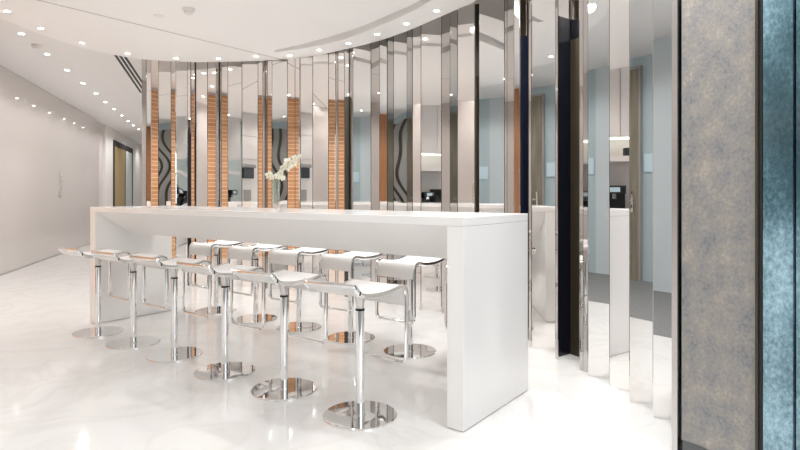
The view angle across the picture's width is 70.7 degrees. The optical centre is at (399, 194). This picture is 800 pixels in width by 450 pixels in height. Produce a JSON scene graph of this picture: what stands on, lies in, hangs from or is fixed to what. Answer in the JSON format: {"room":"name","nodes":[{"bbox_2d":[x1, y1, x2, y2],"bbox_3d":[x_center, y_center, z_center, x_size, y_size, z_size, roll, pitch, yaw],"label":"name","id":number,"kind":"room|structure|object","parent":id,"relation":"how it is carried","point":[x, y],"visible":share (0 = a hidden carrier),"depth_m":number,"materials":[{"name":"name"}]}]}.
{"room":"office break area","nodes":[
{"label":"office break area","id":0,"kind":"room"},
{"bbox_2d":[0,65,141,273],"bbox_3d":[-7.237,-0.360,12.513,0.122,3.120,28.191,0,0,-17],"label":"wall","id":1,"kind":"structure","parent":0,"point":[43,136],"depth_m":10.42,"materials":[{"name":"paint"}]},
{"bbox_2d":[0,243,89,275],"bbox_3d":[-6.466,1.191,10.151,0.004,0.018,8.682,0,0,-17],"label":"baseboard","id":2,"kind":"structure","parent":1,"relation":"attached to","point":[88,243],"depth_m":9.74,"materials":[{"name":"grey"}]},
{"bbox_2d":[59,172,62,196],"bbox_3d":[-6.844,-0.198,11.385,0.006,0.495,0.280,0,0,-17],"label":"sign","id":3,"kind":"object","parent":1,"relation":"attached to","point":[60,173],"depth_m":11.36,"materials":[{"name":"grey"}]},
{"bbox_2d":[113,140,132,206],"bbox_3d":[-8.886,-0.200,18.162,0.042,2.800,3.452,0,0,-17],"label":"door","id":4,"kind":"structure","parent":1,"relation":"in","point":[122,154],"depth_m":17.78,"materials":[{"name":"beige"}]},
{"bbox_2d":[95,121,101,206],"bbox_3d":[-8.075,-0.360,14.854,0.190,3.120,1.255,0,0,-17],"label":"wall","id":5,"kind":"structure","parent":0,"point":[98,126],"depth_m":15.01,"materials":[{"name":"paint"}]},
{"bbox_2d":[0,9,457,144],"bbox_3d":[-3.500,-1.970,12.900,17.000,0.100,28.200,0,0,0],"label":"ceiling","id":6,"kind":"structure","parent":0,"point":[102,73],"depth_m":9.10,"materials":[{"name":"white paint"}]},
{"bbox_2d":[31,44,41,49],"bbox_3d":[-4.668,-1.894,7.243,0.120,0.052,0.120,0,0,0],"label":"smoke detector","id":7,"kind":"object","parent":6,"relation":"attached to","point":[35,46],"visible":1,"depth_m":7.21,"materials":[{"name":"white plastic"}]},
{"bbox_2d":[114,55,141,92],"bbox_3d":[-4.240,-1.923,8.948,0.174,0.014,3.568,0,0,-19],"label":"ceiling vent","id":8,"kind":"object","parent":6,"relation":"in","point":[116,56],"visible":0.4,"depth_m":8.72,"materials":[{"name":"black metal"}]},
{"bbox_2d":[0,0,475,61],"bbox_3d":[-1.513,-1.810,4.344,5.013,0.219,5.805,0,0,0],"label":"ceiling","id":9,"kind":"structure","parent":0,"point":[279,29],"depth_m":5.64,"materials":[{"name":"white paint"}]},
{"bbox_2d":[153,14,164,17],"bbox_3d":[-2.295,-1.697,5.371,0.100,0.006,0.100,0,0,0],"label":"ceiling light","id":10,"kind":"object","parent":9,"relation":"attached to","point":[155,15],"visible":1,"depth_m":5.37,"materials":[{"name":"white paint"}]},
{"bbox_2d":[38,0,282,59],"bbox_3d":[-3.079,-1.700,5.040,0.018,0.004,5.278,0,0,38],"label":"trim","id":11,"kind":"structure","parent":9,"relation":"attached to","point":[38,0],"depth_m":5.74,"materials":[{"name":"grey"}]},
{"bbox_2d":[182,7,194,14],"bbox_3d":[-1.933,-1.674,5.155,0.110,0.052,0.110,0,0,0],"label":"smoke detector","id":12,"kind":"object","parent":9,"relation":"attached to","point":[187,10],"visible":1,"depth_m":5.12,"materials":[{"name":"white plastic"}]},
{"bbox_2d":[0,244,671,449],"bbox_3d":[-3.500,1.250,12.900,17.000,0.100,28.200,0,0,0],"label":"floor","id":13,"kind":"structure","parent":0,"point":[59,390],"depth_m":3.47,"materials":[{"name":"white tile"}]},
{"bbox_2d":[58,246,130,337],"bbox_3d":[-2.639,0.821,4.880,0.402,0.758,0.454,0,0,37],"label":"bar stool","id":14,"kind":"object","parent":13,"relation":"on","point":[98,331],"visible":0.83,"depth_m":4.88,"materials":[{"name":"silver metal"}]},
{"bbox_2d":[91,250,168,349],"bbox_3d":[-2.165,0.821,4.528,0.402,0.758,0.454,0,0,37],"label":"bar stool","id":15,"kind":"object","parent":13,"relation":"on","point":[134,341],"visible":0.88,"depth_m":4.53,"materials":[{"name":"silver metal"}]},
{"bbox_2d":[142,59,146,205],"bbox_3d":[-3.404,-0.359,7.503,0.088,3.118,0.008,0,0,29],"label":"mirror slat","id":16,"kind":"object","parent":13,"relation":"on","point":[144,62],"visible":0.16,"depth_m":7.49,"materials":[{"name":"grey metal"}]},
{"bbox_2d":[147,60,150,205],"bbox_3d":[-3.344,-0.359,7.504,0.052,3.118,0.008,0,0,-25],"label":"mirror slat","id":17,"kind":"object","parent":13,"relation":"on","point":[148,61],"visible":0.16,"depth_m":7.50,"materials":[{"name":"silver metal"}]},
{"bbox_2d":[151,60,158,205],"bbox_3d":[-3.248,-0.359,7.473,0.098,3.118,0.008,0,0,5],"label":"mirror slat","id":18,"kind":"object","parent":13,"relation":"on","point":[154,63],"visible":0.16,"depth_m":7.47,"materials":[{"name":"silver metal"}]},
{"bbox_2d":[159,61,170,205],"bbox_3d":[-3.128,-0.359,7.502,0.150,3.118,0.011,0,0,-14],"label":"mirror slat","id":19,"kind":"object","parent":13,"relation":"on","point":[164,66],"visible":0.56,"depth_m":7.50,"materials":[{"name":"silver metal"}]},
{"bbox_2d":[129,255,211,362],"bbox_3d":[-1.702,0.821,4.195,0.402,0.758,0.454,0,0,37],"label":"bar stool","id":20,"kind":"object","parent":13,"relation":"on","point":[173,354],"visible":0.85,"depth_m":4.20,"materials":[{"name":"silver metal"}]},
{"bbox_2d":[171,61,175,257],"bbox_3d":[-2.994,-0.359,7.454,0.057,3.118,0.012,0,0,8],"label":"mirror slat","id":21,"kind":"object","parent":13,"relation":"on","point":[173,63],"visible":0.72,"depth_m":7.45,"materials":[{"name":"silver metal"}]},
{"bbox_2d":[176,61,186,284],"bbox_3d":[-2.899,-0.359,7.487,0.146,3.118,0.011,0,0,-9],"label":"mirror slat","id":22,"kind":"object","parent":13,"relation":"on","point":[181,67],"visible":0.7,"depth_m":7.48,"materials":[{"name":"silver metal"}]},
{"bbox_2d":[188,62,190,284],"bbox_3d":[-2.784,-0.359,7.450,0.038,3.118,0.012,0,0,-31],"label":"mirror slat","id":23,"kind":"object","parent":13,"relation":"on","point":[189,63],"visible":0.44,"depth_m":7.45,"materials":[{"name":"silver metal"}]},
{"bbox_2d":[191,62,194,284],"bbox_3d":[-2.727,-0.359,7.426,0.044,3.118,0.008,0,0,11],"label":"mirror slat","id":24,"kind":"object","parent":13,"relation":"on","point":[192,63],"visible":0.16,"depth_m":7.42,"materials":[{"name":"silver metal"}]},
{"bbox_2d":[195,62,206,284],"bbox_3d":[-2.628,-0.359,7.452,0.169,3.118,0.008,0,0,3],"label":"mirror slat","id":25,"kind":"object","parent":13,"relation":"on","point":[200,67],"visible":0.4,"depth_m":7.45,"materials":[{"name":"silver metal"}]},
{"bbox_2d":[208,62,215,285],"bbox_3d":[-2.466,-0.359,7.395,0.118,3.118,0.008,0,0,13],"label":"mirror slat","id":26,"kind":"object","parent":13,"relation":"on","point":[211,65],"visible":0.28,"depth_m":7.39,"materials":[{"name":"silver metal"}]},
{"bbox_2d":[189,240,243,314],"bbox_3d":[-1.879,0.821,5.832,0.402,0.758,0.454,0,0,37],"label":"bar stool","id":27,"kind":"object","parent":13,"relation":"on","point":[195,248],"visible":0.79,"depth_m":5.76,"materials":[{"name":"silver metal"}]},
{"bbox_2d":[216,62,221,285],"bbox_3d":[-2.378,-0.359,7.408,0.103,3.118,0.008,0,0,34],"label":"mirror slat","id":28,"kind":"object","parent":13,"relation":"on","point":[218,64],"visible":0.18,"depth_m":7.40,"materials":[{"name":"grey metal"}]},
{"bbox_2d":[176,261,265,381],"bbox_3d":[-1.201,0.821,3.797,0.402,0.758,0.454,0,0,37],"label":"bar stool","id":29,"kind":"object","parent":13,"relation":"on","point":[225,370],"visible":0.85,"depth_m":3.80,"materials":[{"name":"silver metal"}]},
{"bbox_2d":[222,62,227,263],"bbox_3d":[-2.285,-0.359,7.358,0.087,3.118,0.008,0,0,16],"label":"mirror slat","id":30,"kind":"object","parent":13,"relation":"on","point":[224,64],"visible":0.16,"depth_m":7.36,"materials":[{"name":"silver metal"}]},
{"bbox_2d":[228,61,241,286],"bbox_3d":[-2.153,-0.359,7.357,0.176,3.118,0.008,0,0,-4],"label":"mirror slat","id":31,"kind":"object","parent":13,"relation":"on","point":[234,68],"visible":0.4,"depth_m":7.36,"materials":[{"name":"silver metal"}]},
{"bbox_2d":[242,61,257,287],"bbox_3d":[-1.934,-0.359,7.276,0.204,3.118,0.008,0,0,3],"label":"mirror slat","id":32,"kind":"object","parent":13,"relation":"on","point":[249,68],"visible":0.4,"depth_m":7.27,"materials":[{"name":"silver metal"}]},
{"bbox_2d":[227,244,284,323],"bbox_3d":[-1.369,0.821,5.445,0.402,0.758,0.454,0,0,37],"label":"bar stool","id":33,"kind":"object","parent":13,"relation":"on","point":[246,253],"visible":0.84,"depth_m":5.37,"materials":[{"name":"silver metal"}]},
{"bbox_2d":[258,61,262,287],"bbox_3d":[-1.786,-0.359,7.218,0.061,3.118,0.008,0,0,20],"label":"mirror slat","id":34,"kind":"object","parent":13,"relation":"on","point":[260,63],"visible":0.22,"depth_m":7.21,"materials":[{"name":"silver metal"}]},
{"bbox_2d":[263,60,267,287],"bbox_3d":[-1.727,-0.359,7.229,0.091,3.118,0.008,0,0,38],"label":"mirror slat","id":35,"kind":"object","parent":13,"relation":"on","point":[265,63],"visible":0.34,"depth_m":7.22,"materials":[{"name":"grey metal"}]},
{"bbox_2d":[268,60,271,287],"bbox_3d":[-1.653,-0.359,7.170,0.061,3.118,0.008,0,0,22],"label":"mirror slat","id":36,"kind":"object","parent":13,"relation":"on","point":[269,61],"visible":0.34,"depth_m":7.17,"materials":[{"name":"silver metal"}]},
{"bbox_2d":[272,59,286,288],"bbox_3d":[-1.524,-0.359,7.154,0.189,3.118,0.011,0,0,-3],"label":"mirror slat","id":37,"kind":"object","parent":13,"relation":"on","point":[279,67],"visible":0.55,"depth_m":7.15,"materials":[{"name":"silver metal"}]},
{"bbox_2d":[232,268,327,401],"bbox_3d":[-0.728,0.821,3.445,0.402,0.758,0.454,0,0,37],"label":"bar stool","id":38,"kind":"object","parent":13,"relation":"on","point":[281,389],"visible":0.88,"depth_m":3.44,"materials":[{"name":"silver metal"}]},
{"bbox_2d":[288,58,294,290],"bbox_3d":[-1.357,-0.359,7.047,0.106,3.118,0.008,0,0,24],"label":"mirror slat","id":39,"kind":"object","parent":13,"relation":"on","point":[291,62],"visible":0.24,"depth_m":7.04,"materials":[{"name":"silver metal"}]},
{"bbox_2d":[295,57,299,290],"bbox_3d":[-1.270,-0.359,6.985,0.061,3.118,0.008,0,0,26],"label":"mirror slat","id":40,"kind":"object","parent":13,"relation":"on","point":[297,59],"visible":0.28,"depth_m":6.98,"materials":[{"name":"silver metal"}]},
{"bbox_2d":[268,247,329,332],"bbox_3d":[-0.893,0.821,5.097,0.402,0.758,0.454,0,0,37],"label":"bar stool","id":41,"kind":"object","parent":13,"relation":"on","point":[293,257],"visible":0.8,"depth_m":5.02,"materials":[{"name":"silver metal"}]},
{"bbox_2d":[300,56,312,291],"bbox_3d":[-1.161,-0.359,6.986,0.167,3.118,0.008,0,0,10],"label":"mirror slat","id":42,"kind":"object","parent":13,"relation":"on","point":[306,63],"visible":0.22,"depth_m":6.98,"materials":[{"name":"silver metal"}]},
{"bbox_2d":[90,206,527,431],"bbox_3d":[-1.059,0.656,4.365,4.040,1.080,0.766,0,0,37],"label":"bar table","id":43,"kind":"object","parent":13,"relation":"on","point":[486,254],"visible":0.9,"depth_m":3.32,"materials":[{"name":"white"}]},
{"bbox_2d":[272,179,278,208],"bbox_3d":[-1.035,-0.009,4.695,0.060,0.250,0.060,0,0,0],"label":"glass vase","id":44,"kind":"object","parent":43,"relation":"on","point":[275,182],"visible":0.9,"depth_m":4.67,"materials":[{"name":"white"}]},
{"bbox_2d":[265,154,301,180],"bbox_3d":[-0.967,-0.132,4.673,0.308,0.414,0.076,0,0,0],"label":"orchid","id":45,"kind":"object","parent":44,"relation":"in","point":[289,163],"visible":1,"depth_m":4.66,"materials":[{"name":"white plant"}]},
{"bbox_2d":[313,53,328,293],"bbox_3d":[-0.963,-0.359,6.857,0.207,3.118,0.008,0,0,20],"label":"mirror slat","id":46,"kind":"object","parent":13,"relation":"on","point":[320,62],"visible":0.52,"depth_m":6.85,"materials":[{"name":"silver metal"}]},
{"bbox_2d":[329,51,335,293],"bbox_3d":[-0.817,-0.359,6.794,0.098,3.118,0.008,0,0,30],"label":"mirror slat","id":47,"kind":"object","parent":13,"relation":"on","point":[332,56],"visible":0.58,"depth_m":6.79,"materials":[{"name":"silver metal"}]},
{"bbox_2d":[336,51,337,294],"bbox_3d":[-0.754,-0.359,6.755,0.039,3.118,0.008,0,0,44],"label":"mirror slat","id":48,"kind":"object","parent":13,"relation":"on","point":[336,51],"visible":0.58,"depth_m":6.75,"materials":[{"name":"grey metal"}]},
{"bbox_2d":[338,49,344,295],"bbox_3d":[-0.698,-0.359,6.718,0.090,3.118,0.008,0,0,31],"label":"mirror slat","id":49,"kind":"object","parent":13,"relation":"on","point":[341,54],"visible":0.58,"depth_m":6.71,"materials":[{"name":"silver metal"}]},
{"bbox_2d":[345,49,348,296],"bbox_3d":[-0.628,-0.359,6.644,0.049,3.118,0.012,0,0,-17],"label":"mirror slat","id":50,"kind":"object","parent":13,"relation":"on","point":[346,50],"visible":0.5,"depth_m":6.64,"materials":[{"name":"silver metal"}]},
{"bbox_2d":[319,251,382,344],"bbox_3d":[-0.393,0.821,4.730,0.402,0.758,0.454,0,0,37],"label":"bar stool","id":51,"kind":"object","parent":13,"relation":"on","point":[344,261],"visible":0.84,"depth_m":4.63,"materials":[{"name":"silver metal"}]},
{"bbox_2d":[349,48,352,209],"bbox_3d":[-0.573,-0.359,6.634,0.008,3.118,0.066,0,0,-44],"label":"mirror slat","id":52,"kind":"object","parent":13,"relation":"on","point":[350,49],"visible":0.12,"depth_m":6.63,"materials":[{"name":"grey metal"}]},
{"bbox_2d":[303,278,407,430],"bbox_3d":[-0.233,0.821,3.038,0.402,0.758,0.454,0,0,37],"label":"bar stool","id":53,"kind":"object","parent":13,"relation":"on","point":[358,415],"visible":1,"depth_m":3.04,"materials":[{"name":"silver metal"}]},
{"bbox_2d":[353,43,370,280],"bbox_3d":[-0.440,-0.359,6.537,0.204,3.118,0.008,0,0,1],"label":"mirror slat","id":54,"kind":"object","parent":13,"relation":"on","point":[361,54],"visible":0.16,"depth_m":6.53,"materials":[{"name":"silver metal"}]},
{"bbox_2d":[371,41,379,281],"bbox_3d":[-0.279,-0.359,6.410,0.009,3.118,0.144,0,0,-42],"label":"mirror slat","id":55,"kind":"object","parent":13,"relation":"on","point":[375,46],"visible":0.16,"depth_m":6.40,"materials":[{"name":"grey metal"}]},
{"bbox_2d":[380,38,386,282],"bbox_3d":[-0.185,-0.359,6.317,0.085,3.118,0.008,0,0,-4],"label":"mirror slat","id":56,"kind":"object","parent":13,"relation":"on","point":[383,43],"visible":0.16,"depth_m":6.31,"materials":[{"name":"silver metal"}]},
{"bbox_2d":[388,36,392,303],"bbox_3d":[-0.104,-0.359,6.191,0.062,3.118,0.008,0,0,6],"label":"mirror slat","id":57,"kind":"object","parent":13,"relation":"on","point":[390,39],"visible":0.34,"depth_m":6.19,"materials":[{"name":"grey metal"}]},
{"bbox_2d":[394,31,406,286],"bbox_3d":[0.004,-0.359,6.161,0.144,3.118,0.011,0,0,9],"label":"mirror slat","id":58,"kind":"object","parent":13,"relation":"on","point":[400,40],"visible":0.69,"depth_m":6.16,"materials":[{"name":"silver metal"}]},
{"bbox_2d":[407,29,411,210],"bbox_3d":[0.104,-0.359,5.986,0.054,3.118,0.008,0,0,8],"label":"mirror slat","id":59,"kind":"object","parent":13,"relation":"on","point":[409,32],"visible":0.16,"depth_m":5.98,"materials":[{"name":"grey metal"}]},
{"bbox_2d":[375,255,444,358],"bbox_3d":[0.091,0.821,4.326,0.402,0.758,0.454,0,0,37],"label":"bar stool","id":60,"kind":"object","parent":13,"relation":"on","point":[404,267],"visible":0.77,"depth_m":4.24,"materials":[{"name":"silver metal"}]},
{"bbox_2d":[413,25,420,308],"bbox_3d":[0.179,-0.359,5.952,0.099,3.118,0.008,0,0,32],"label":"mirror slat","id":61,"kind":"object","parent":13,"relation":"on","point":[416,31],"visible":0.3,"depth_m":5.94,"materials":[{"name":"silver metal"}]},
{"bbox_2d":[421,17,440,311],"bbox_3d":[0.323,-0.359,5.819,0.217,3.118,0.009,0,0,21],"label":"mirror slat","id":62,"kind":"object","parent":13,"relation":"on","point":[430,31],"visible":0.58,"depth_m":5.81,"materials":[{"name":"silver metal"}]},
{"bbox_2d":[444,267,446,328],"bbox_3d":[0.585,0.821,3.951,0.402,0.758,0.454,0,0,37],"label":"bar stool","id":63,"kind":"object","parent":13,"relation":"on","point":[445,276],"visible":0.03,"depth_m":3.88,"materials":[{"name":"silver metal"}]},
{"bbox_2d":[442,13,449,313],"bbox_3d":[0.461,-0.359,5.651,0.008,3.118,0.125,0,0,-36],"label":"mirror slat","id":64,"kind":"object","parent":13,"relation":"on","point":[445,18],"visible":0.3,"depth_m":5.65,"materials":[{"name":"grey metal"}]},
{"bbox_2d":[450,10,456,211],"bbox_3d":[0.526,-0.359,5.513,0.069,3.118,0.008,0,0,13],"label":"mirror slat","id":65,"kind":"object","parent":13,"relation":"on","point":[453,15],"visible":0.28,"depth_m":5.51,"materials":[{"name":"grey metal"}]},
{"bbox_2d":[458,2,474,211],"bbox_3d":[0.635,-0.359,5.412,0.187,3.118,0.008,0,0,38],"label":"mirror slat","id":66,"kind":"object","parent":13,"relation":"on","point":[466,14],"visible":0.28,"depth_m":5.40,"materials":[{"name":"silver metal"}]},
{"bbox_2d":[475,0,478,211],"bbox_3d":[0.712,-0.359,5.234,0.037,3.118,0.012,0,0,-5],"label":"mirror slat","id":67,"kind":"object","parent":13,"relation":"on","point":[476,1],"visible":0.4,"depth_m":5.23,"materials":[{"name":"silver metal"}]},
{"bbox_2d":[479,0,503,212],"bbox_3d":[0.829,-0.359,5.100,0.224,3.118,0.008,0,0,14],"label":"mirror slat","id":68,"kind":"object","parent":13,"relation":"on","point":[491,12],"visible":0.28,"depth_m":5.10,"materials":[{"name":"silver metal"}]},
{"bbox_2d":[505,0,506,212],"bbox_3d":[0.927,-0.359,4.927,0.008,3.118,0.027,0,0,-30],"label":"mirror slat","id":69,"kind":"object","parent":13,"relation":"on","point":[505,0],"visible":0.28,"depth_m":4.92,"materials":[{"name":"grey metal"}]},
{"bbox_2d":[507,0,513,212],"bbox_3d":[0.957,-0.359,4.869,0.008,3.118,0.085,0,0,-30],"label":"mirror slat","id":70,"kind":"object","parent":13,"relation":"on","point":[510,3],"visible":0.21,"depth_m":4.87,"materials":[{"name":"grey metal"}]},
{"bbox_2d":[514,0,519,212],"bbox_3d":[0.987,-0.359,4.758,0.046,3.118,0.008,0,0,8],"label":"mirror slat","id":71,"kind":"object","parent":13,"relation":"on","point":[516,2],"visible":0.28,"depth_m":4.75,"materials":[{"name":"silver metal"}]},
{"bbox_2d":[520,0,527,212],"bbox_3d":[1.035,-0.359,4.699,0.067,3.118,0.012,0,0,1],"label":"mirror slat","id":72,"kind":"object","parent":13,"relation":"on","point":[523,3],"visible":0.6,"depth_m":4.69,"materials":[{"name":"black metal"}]},
{"bbox_2d":[529,0,531,340],"bbox_3d":[1.070,-0.359,4.628,0.008,3.118,0.031,0,0,-28],"label":"mirror slat","id":73,"kind":"object","parent":13,"relation":"on","point":[530,1],"visible":1,"depth_m":4.62,"materials":[{"name":"grey metal"}]},
{"bbox_2d":[532,0,554,349],"bbox_3d":[1.115,-0.359,4.378,0.176,3.118,0.008,0,0,20],"label":"mirror slat","id":74,"kind":"object","parent":13,"relation":"on","point":[543,11],"visible":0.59,"depth_m":4.37,"materials":[{"name":"silver metal"}]},
{"bbox_2d":[555,0,557,358],"bbox_3d":[1.145,-0.359,4.116,0.008,3.118,0.027,0,0,-22],"label":"mirror slat","id":75,"kind":"object","parent":13,"relation":"on","point":[556,1],"visible":1,"depth_m":4.11,"materials":[{"name":"grey metal"}]},
{"bbox_2d":[558,0,570,356],"bbox_3d":[1.225,-0.359,4.212,0.153,3.118,0.012,0,0,-37],"label":"mirror slat","id":76,"kind":"object","parent":13,"relation":"on","point":[564,6],"visible":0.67,"depth_m":4.21,"materials":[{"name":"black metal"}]},
{"bbox_2d":[570,0,579,356],"bbox_3d":[1.307,-0.359,4.205,0.012,3.118,0.088,0,0,-27],"label":"mirror slat","id":77,"kind":"object","parent":13,"relation":"on","point":[575,4],"visible":0.88,"depth_m":4.20,"materials":[{"name":"silver metal"}]},
{"bbox_2d":[580,0,582,370],"bbox_3d":[1.239,-0.359,3.848,0.008,3.118,0.027,0,0,-37],"label":"mirror slat","id":78,"kind":"object","parent":13,"relation":"on","point":[581,1],"visible":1,"depth_m":3.84,"materials":[{"name":"grey metal"}]},
{"bbox_2d":[583,0,587,371],"bbox_3d":[1.257,-0.359,3.816,0.033,3.118,0.008,0,0,40],"label":"mirror slat","id":79,"kind":"object","parent":13,"relation":"on","point":[585,2],"visible":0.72,"depth_m":3.81,"materials":[{"name":"grey metal"}]},
{"bbox_2d":[588,0,608,377],"bbox_3d":[1.307,-0.359,3.708,0.132,3.118,0.008,0,0,24],"label":"mirror slat","id":80,"kind":"object","parent":13,"relation":"on","point":[598,10],"visible":1,"depth_m":3.70,"materials":[{"name":"silver metal"}]},
{"bbox_2d":[610,0,629,390],"bbox_3d":[1.357,-0.359,3.483,0.008,3.118,0.125,0,0,-44],"label":"mirror slat","id":81,"kind":"object","parent":13,"relation":"on","point":[619,9],"visible":1,"depth_m":3.48,"materials":[{"name":"silver metal"}]},
{"bbox_2d":[630,0,652,404],"bbox_3d":[1.388,-0.359,3.246,0.123,3.118,0.008,0,0,29],"label":"mirror slat","id":82,"kind":"object","parent":13,"relation":"on","point":[641,11],"visible":1,"depth_m":3.24,"materials":[{"name":"silver metal"}]},
{"bbox_2d":[653,0,671,419],"bbox_3d":[1.410,-0.359,3.025,0.097,3.118,0.008,0,0,26],"label":"mirror slat","id":83,"kind":"object","parent":13,"relation":"on","point":[662,9],"visible":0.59,"depth_m":3.02,"materials":[{"name":"silver metal"}]},
{"bbox_2d":[187,0,609,357],"bbox_3d":[-0.431,-0.360,6.079,7.118,3.120,1.496,0,0,41],"label":"wall","id":84,"kind":"structure","parent":0,"point":[504,0],"depth_m":6.09,"materials":[{"name":"silver metal"}]},
{"bbox_2d":[795,0,795,449],"bbox_3d":[1.901,-0.360,1.998,0.440,3.120,1.600,0,0,-33],"label":"wall","id":85,"kind":"structure","parent":0,"point":[795,0],"depth_m":2.17,"materials":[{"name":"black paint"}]},
{"bbox_2d":[672,0,682,449],"bbox_3d":[1.266,-0.360,2.564,0.062,3.120,0.027,0,0,-33],"label":"trim","id":86,"kind":"structure","parent":85,"relation":"attached to","point":[677,442],"depth_m":2.55,"materials":[{"name":"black metal"}]},
{"bbox_2d":[683,440,707,449],"bbox_3d":[1.441,1.150,2.275,0.026,0.100,0.608,0,0,-33],"label":"baseboard","id":87,"kind":"structure","parent":85,"relation":"attached to","point":[686,445],"depth_m":2.49,"materials":[{"name":"grey"}]},
{"bbox_2d":[682,0,754,449],"bbox_3d":[1.357,-0.410,2.408,0.020,3.020,0.308,0,0,-33],"label":"wall panel","id":88,"kind":"object","parent":85,"relation":"attached to","point":[718,36],"visible":1,"depth_m":2.40,"materials":[{"name":"stone"}]},
{"bbox_2d":[755,0,758,449],"bbox_3d":[1.441,-0.410,2.269,0.032,3.020,0.010,0,0,-33],"label":"trim","id":89,"kind":"structure","parent":85,"relation":"attached to","point":[756,1],"depth_m":2.26,"materials":[{"name":"black metal"}]},
{"bbox_2d":[759,0,762,449],"bbox_3d":[1.451,-0.410,2.261,0.024,3.020,0.010,0,0,-33],"label":"trim","id":90,"kind":"structure","parent":85,"relation":"attached to","point":[760,1],"depth_m":2.25,"materials":[{"name":"black metal"}]},
{"bbox_2d":[763,0,794,449],"bbox_3d":[1.485,-0.410,2.211,0.022,3.020,0.105,0,0,-33],"label":"wall panel","id":91,"kind":"object","parent":85,"relation":"attached to","point":[778,15],"visible":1,"depth_m":2.20,"materials":[{"name":"blue glass"}]},
{"bbox_2d":[796,0,799,449],"bbox_3d":[1.571,-0.410,2.082,0.020,3.020,0.183,0,0,-33],"label":"wall panel","id":92,"kind":"object","parent":85,"relation":"attached to","point":[797,1],"visible":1,"depth_m":2.15,"materials":[{"name":"blue glass"}]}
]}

